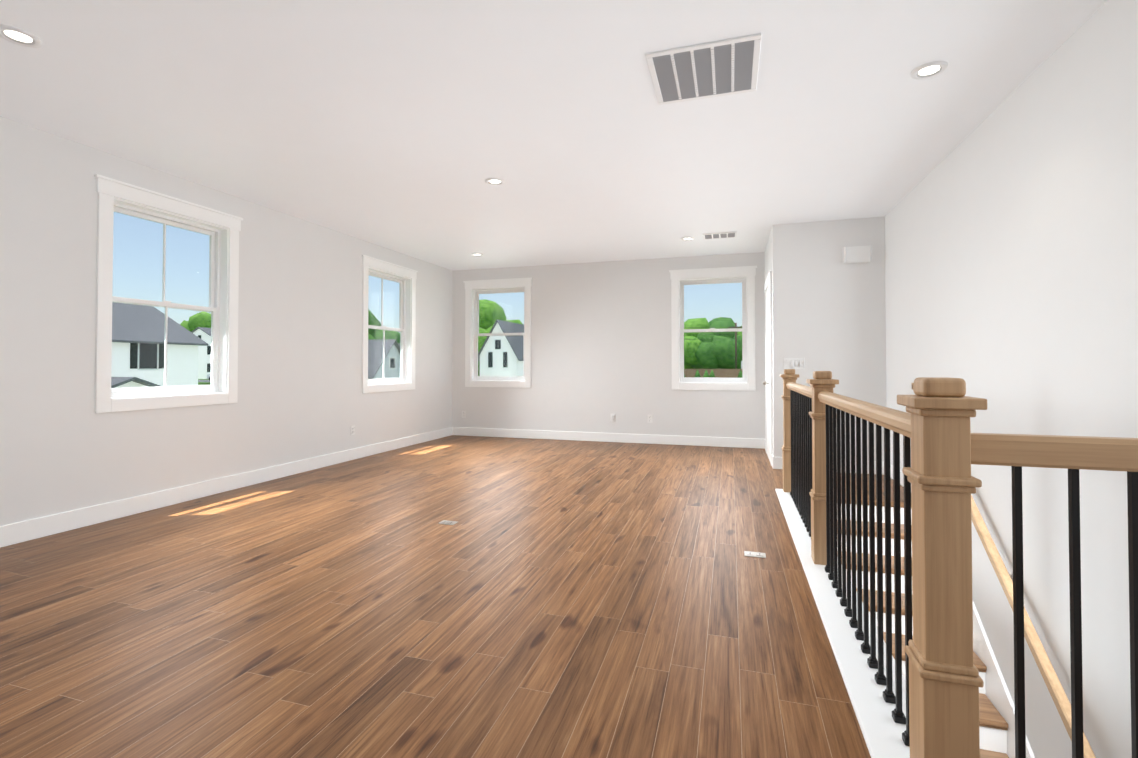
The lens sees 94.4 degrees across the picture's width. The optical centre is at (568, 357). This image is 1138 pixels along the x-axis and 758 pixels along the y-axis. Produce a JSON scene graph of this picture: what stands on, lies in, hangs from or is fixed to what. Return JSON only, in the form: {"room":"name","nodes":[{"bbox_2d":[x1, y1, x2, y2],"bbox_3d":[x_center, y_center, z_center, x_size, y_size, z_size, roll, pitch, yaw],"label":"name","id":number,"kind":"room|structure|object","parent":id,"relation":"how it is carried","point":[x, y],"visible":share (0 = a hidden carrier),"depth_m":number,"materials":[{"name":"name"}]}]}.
{"room":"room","nodes":[
{"label":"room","id":0,"kind":"room"},
{"bbox_2d":[0,116,452,525],"bbox_3d":[-3.451,-0.053,4.198,0.160,3.150,10.020,0,-1,17],"label":"wall","id":1,"kind":"structure","parent":0,"point":[64,447],"depth_m":4.41,"materials":[{"name":"paint"}]},
{"bbox_2d":[94,174,242,412],"bbox_3d":[-3.358,-0.456,4.437,0.191,1.747,1.210,0,-1,17],"label":"window","id":2,"kind":"structure","parent":1,"relation":"in","point":[117,196],"depth_m":4.44,"materials":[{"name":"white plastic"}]},
{"bbox_2d":[0,427,451,547],"bbox_3d":[-3.366,1.154,4.153,0.017,0.135,9.700,0,-1,17],"label":"baseboard","id":3,"kind":"structure","parent":1,"relation":"attached to","point":[23,531],"depth_m":4.42,"materials":[{"name":"white wood"}]},
{"bbox_2d":[351,425,354,434],"bbox_3d":[-2.657,0.898,6.481,0.010,0.114,0.070,0,-1,17],"label":"electrical outlet","id":4,"kind":"object","parent":1,"relation":"attached to","point":[352,430],"visible":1,"depth_m":6.48,"materials":[{"name":"white plastic"}]},
{"bbox_2d":[361,255,417,392],"bbox_3d":[-2.502,-0.412,7.228,0.191,1.747,1.210,0,-1,17],"label":"window","id":5,"kind":"structure","parent":1,"relation":"in","point":[405,278],"depth_m":7.40,"materials":[{"name":"white plastic"}]},
{"bbox_2d":[0,435,911,757],"bbox_3d":[-0.569,1.358,3.291,6.190,0.300,10.020,0,-1,17],"label":"floor","id":6,"kind":"structure","parent":0,"point":[564,599],"depth_m":2.41,"materials":[{"name":"brown wood"}]},
{"bbox_2d":[438,520,457,524],"bbox_3d":[-0.888,1.213,3.872,0.124,0.006,0.084,0,-1,17],"label":"electrical outlet box","id":7,"kind":"object","parent":6,"relation":"on","point":[445,522],"visible":1,"depth_m":3.86,"materials":[{"name":"silver metal"}]},
{"bbox_2d":[744,551,765,557],"bbox_3d":[1.136,1.203,3.220,0.124,0.006,0.084,0,-1,17],"label":"electrical outlet box","id":8,"kind":"object","parent":6,"relation":"on","point":[754,554],"visible":1,"depth_m":3.21,"materials":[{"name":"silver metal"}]},
{"bbox_2d":[775,489,909,757],"bbox_3d":[1.460,1.344,3.034,0.222,0.320,3.780,0,-1,17],"label":"trim","id":9,"kind":"structure","parent":6,"relation":"attached to","point":[882,730],"depth_m":2.03,"materials":[{"name":"white wood"}]},
{"bbox_2d":[780,369,1137,757],"bbox_3d":[1.950,0.629,2.916,1.145,1.105,3.752,0,-1,17],"label":"railing","id":10,"kind":"object","parent":9,"relation":"on","point":[941,455],"visible":1,"depth_m":1.31,"materials":[{"name":"brown wood"}]},
{"bbox_2d":[0,0,1106,270],"bbox_3d":[-0.493,-1.602,3.314,6.350,0.120,10.020,0,-1,17],"label":"ceiling","id":11,"kind":"structure","parent":0,"point":[406,126],"depth_m":3.25,"materials":[{"name":"paint"}]},
{"bbox_2d":[0,24,42,47],"bbox_3d":[-2.658,-1.548,2.545,0.170,0.010,0.170,0,-1,17],"label":"recessed light","id":12,"kind":"object","parent":11,"relation":"in","point":[18,36],"visible":1,"depth_m":2.55,"materials":[{"name":"white"}]},
{"bbox_2d":[471,253,482,255],"bbox_3d":[-1.313,-1.470,7.540,0.170,0.010,0.170,0,-1,17],"label":"recessed light","id":13,"kind":"object","parent":11,"relation":"in","point":[476,254],"visible":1,"depth_m":7.54,"materials":[{"name":"white"}]},
{"bbox_2d":[485,178,504,185],"bbox_3d":[-0.641,-1.517,4.551,0.170,0.010,0.170,0,-1,17],"label":"recessed light","id":14,"kind":"object","parent":11,"relation":"in","point":[494,181],"visible":0.98,"depth_m":4.55,"materials":[{"name":"white"}]},
{"bbox_2d":[681,237,693,240],"bbox_3d":[1.483,-1.484,6.598,0.170,0.010,0.170,0,-1,17],"label":"recessed light","id":15,"kind":"object","parent":11,"relation":"in","point":[687,238],"visible":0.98,"depth_m":6.59,"materials":[{"name":"white"}]},
{"bbox_2d":[645,33,761,104],"bbox_3d":[0.735,-1.544,2.863,0.560,0.014,0.540,0,-1,17],"label":"ceiling vent","id":16,"kind":"object","parent":11,"relation":"in","point":[725,67],"visible":1,"depth_m":2.82,"materials":[{"name":"white metal"}]},
{"bbox_2d":[702,231,736,239],"bbox_3d":[1.841,-1.487,6.435,0.400,0.012,0.260,0,-1,17],"label":"ceiling vent","id":17,"kind":"object","parent":11,"relation":"in","point":[720,235],"visible":1,"depth_m":6.42,"materials":[{"name":"white metal"}]},
{"bbox_2d":[910,61,947,79],"bbox_3d":[1.940,-1.544,2.838,0.170,0.010,0.170,0,-1,17],"label":"recessed light","id":18,"kind":"object","parent":11,"relation":"in","point":[929,70],"visible":1,"depth_m":2.83,"materials":[{"name":"white"}]},
{"bbox_2d":[452,252,765,448],"bbox_3d":[0.419,0.009,8.167,4.910,3.150,0.160,0,-1,17],"label":"wall","id":19,"kind":"structure","parent":0,"point":[601,348],"depth_m":8.04,"materials":[{"name":"paint"}]},
{"bbox_2d":[463,277,532,387],"bbox_3d":[-1.141,-0.390,8.630,1.216,1.752,0.197,0,-1,17],"label":"window","id":20,"kind":"structure","parent":19,"relation":"in","point":[474,289],"depth_m":8.65,"materials":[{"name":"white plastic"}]},
{"bbox_2d":[452,427,763,448],"bbox_3d":[0.407,1.215,8.060,4.880,0.135,0.014,0,-1,17],"label":"baseboard","id":21,"kind":"structure","parent":19,"relation":"attached to","point":[487,432],"depth_m":7.96,"materials":[{"name":"white wood"}]},
{"bbox_2d":[669,266,756,390],"bbox_3d":[2.081,-0.406,7.641,1.216,1.752,0.197,0,-1,17],"label":"window","id":22,"kind":"structure","parent":19,"relation":"in","point":[744,276],"depth_m":7.61,"materials":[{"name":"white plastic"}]},
{"bbox_2d":[764,216,885,461],"bbox_3d":[3.081,-0.116,6.567,1.120,2.750,1.660,0,-1,17],"label":"wall","id":23,"kind":"structure","parent":0,"point":[828,310],"depth_m":5.77,"materials":[{"name":"paint"}]},
{"bbox_2d":[763,271,772,465],"bbox_3d":[2.448,0.134,6.579,0.095,2.250,1.040,0,-1,17],"label":"door frame","id":24,"kind":"structure","parent":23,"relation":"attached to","point":[767,382],"depth_m":6.46,"materials":[{"name":"white wood"}]},
{"bbox_2d":[764,439,772,462],"bbox_3d":[2.507,1.193,6.610,0.020,0.135,1.474,0,-1,17],"label":"baseboard","id":25,"kind":"structure","parent":23,"relation":"attached to","point":[765,444],"depth_m":6.75,"materials":[{"name":"white wood"}]},
{"bbox_2d":[784,358,804,368],"bbox_3d":[2.508,0.068,5.864,0.206,0.112,0.016,0,-1,17],"label":"switch plate","id":26,"kind":"object","parent":23,"relation":"attached to","point":[794,363],"visible":1,"depth_m":5.86,"materials":[{"name":"white plastic"}]},
{"bbox_2d":[772,455,883,474],"bbox_3d":[2.840,1.179,5.744,1.110,0.135,0.017,0,-1,17],"label":"baseboard","id":27,"kind":"structure","parent":23,"relation":"attached to","point":[777,462],"depth_m":5.88,"materials":[{"name":"white wood"}]},
{"bbox_2d":[842,245,871,262],"bbox_3d":[3.108,-1.110,5.684,0.280,0.170,0.082,0,-1,17],"label":"door chime","id":28,"kind":"object","parent":23,"relation":"attached to","point":[856,254],"visible":1,"depth_m":5.67,"materials":[{"name":"white plastic"}]},
{"bbox_2d":[885,0,1137,757],"bbox_3d":[2.466,1.268,2.361,0.160,5.850,10.020,0,-1,17],"label":"wall","id":29,"kind":"structure","parent":0,"point":[1011,258],"depth_m":2.75,"materials":[{"name":"paint"}]},
{"bbox_2d":[890,464,903,486],"bbox_3d":[3.200,1.168,5.051,0.014,0.135,1.050,0,-1,17],"label":"baseboard","id":30,"kind":"structure","parent":29,"relation":"attached to","point":[891,467],"depth_m":5.10,"materials":[{"name":"white wood"}]},
{"bbox_2d":[911,383,1095,757],"bbox_3d":[2.407,1.582,2.604,0.097,2.790,3.940,0,-1,17],"label":"handrail","id":31,"kind":"object","parent":29,"relation":"attached to","point":[1048,674],"depth_m":2.74,"materials":[{"name":"brown wood"}]},
{"bbox_2d":[973,602,1034,757],"bbox_3d":[2.445,2.643,2.588,0.020,3.331,4.485,0,-1,17],"label":"trim","id":32,"kind":"structure","parent":29,"relation":"attached to","point":[997,694],"depth_m":3.26,"materials":[{"name":"white wood"}]},
{"label":"outside","id":33,"kind":"structure","parent":0,"visible":0},
{"bbox_2d":[198,379,210,384],"bbox_3d":[-191.603,5.729,163.287,338.000,2.000,500.000,0,-1,17],"label":"ground","id":34,"kind":"structure","parent":33,"point":[206,383],"depth_m":66.67,"materials":[{"name":"green plant"}]},
{"bbox_2d":[180,312,210,331],"bbox_3d":[-88.275,-3.439,127.455,12.650,15.404,11.902,0,-1,17],"label":"tree","id":35,"kind":"object","parent":34,"relation":"on","point":[201,322],"depth_m":125.03,"materials":[{"name":"green plant"}]},
{"bbox_2d":[191,327,210,378],"bbox_3d":[-59.729,-0.664,92.046,10.700,8.540,10.700,0,-1,17],"label":"house","id":36,"kind":"structure","parent":34,"relation":"on","point":[203,358],"depth_m":86.99,"materials":[{"name":"white"}]},
{"bbox_3d":[-18.570,6.042,110.169,700.000,0.300,600.000,0,-1,17],"label":"ground","id":37,"kind":"structure","parent":33,"visible":0},
{"bbox_2d":[111,377,159,387],"bbox_3d":[-20.743,2.669,22.697,5.700,3.690,7.100,0,-1,17],"label":"garage","id":38,"kind":"structure","parent":37,"relation":"on","point":[118,382],"depth_m":21.95,"materials":[{"name":"white"}]},
{"bbox_2d":[111,302,207,385],"bbox_3d":[-28.172,0.474,27.836,10.700,8.240,10.700,0,-1,17],"label":"house","id":39,"kind":"structure","parent":37,"relation":"on","point":[142,352],"depth_m":29.43,"materials":[{"name":"white"}]},
{"bbox_2d":[368,339,399,378],"bbox_3d":[-19.717,1.651,48.552,8.700,6.540,6.300,0,-1,17],"label":"house","id":40,"kind":"structure","parent":37,"relation":"on","point":[375,355],"depth_m":46.87,"materials":[{"name":"grey"}]},
{"bbox_2d":[368,309,399,342],"bbox_3d":[-28.411,-1.053,71.933,11.440,12.884,8.985,0,-1,17],"label":"tree","id":41,"kind":"object","parent":37,"relation":"on","point":[372,334],"depth_m":70.35,"materials":[{"name":"green plant"}]},
{"bbox_2d":[478,299,521,372],"bbox_3d":[-13.908,-2.030,88.112,13.980,15.349,12.650,0,-1,17],"label":"tree","id":42,"kind":"object","parent":37,"relation":"on","point":[491,318],"depth_m":85.35,"materials":[{"name":"green plant"}]},
{"bbox_2d":[478,319,523,375],"bbox_3d":[-5.592,0.685,57.100,4.700,8.740,10.700,0,-1,17],"label":"house","id":43,"kind":"structure","parent":37,"relation":"on","point":[497,363],"depth_m":52.44,"materials":[{"name":"white"}]},
{"bbox_3d":[171.519,5.777,163.764,268.000,1.920,286.000,0,-1,17],"label":"ground","id":44,"kind":"structure","parent":33,"visible":0},
{"bbox_2d":[684,364,693,368],"bbox_3d":[18.535,-1.450,99.729,11.088,10.754,12.158,0,-1,17],"label":"tree","id":45,"kind":"object","parent":44,"relation":"on","point":[687,366],"depth_m":96.27,"materials":[{"name":"green plant"}]},
{"bbox_2d":[684,318,719,376],"bbox_3d":[24.023,-1.819,98.552,10.912,11.454,11.380,0,-1,17],"label":"tree","id":46,"kind":"object","parent":44,"relation":"on","point":[689,348],"depth_m":95.19,"materials":[{"name":"green plant"}]},
{"bbox_2d":[684,369,741,377],"bbox_3d":[24.698,2.522,73.969,36.000,1.800,0.080,0,-1,17],"label":"fence","id":47,"kind":"object","parent":44,"relation":"on","point":[725,372],"depth_m":75.02,"materials":[{"name":"brown wood"}]},
{"bbox_2d":[684,323,741,368],"bbox_3d":[34.975,-0.930,80.242,70.000,9.100,0.280,0,-1,17],"label":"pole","id":48,"kind":"object","parent":44,"relation":"on","point":[736,326],"depth_m":82.84,"materials":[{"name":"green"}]},
{"bbox_2d":[691,321,741,372],"bbox_3d":[27.539,-1.431,96.326,12.133,10.608,11.439,0,-1,17],"label":"tree","id":49,"kind":"object","parent":44,"relation":"on","point":[723,350],"depth_m":92.46,"materials":[{"name":"green plant"}]},
{"bbox_2d":[709,317,732,373],"bbox_3d":[32.623,-2.278,113.379,14.574,12.840,13.047,0,-1,17],"label":"tree","id":50,"kind":"object","parent":44,"relation":"on","point":[721,319],"depth_m":112.48,"materials":[{"name":"green plant"}]},
{"bbox_3d":[2.009,4.100,2.770,0.980,0.100,6.100,0,-1,17],"label":"floor","id":51,"kind":"structure","parent":0,"visible":0},
{"bbox_2d":[837,499,1008,757],"bbox_3d":[1.973,2.846,2.692,0.940,3.295,4.194,0,-1,17],"label":"stairs","id":52,"kind":"structure","parent":51,"relation":"on","point":[993,726],"depth_m":3.74,"materials":[{"name":"brown wood"}]}
]}

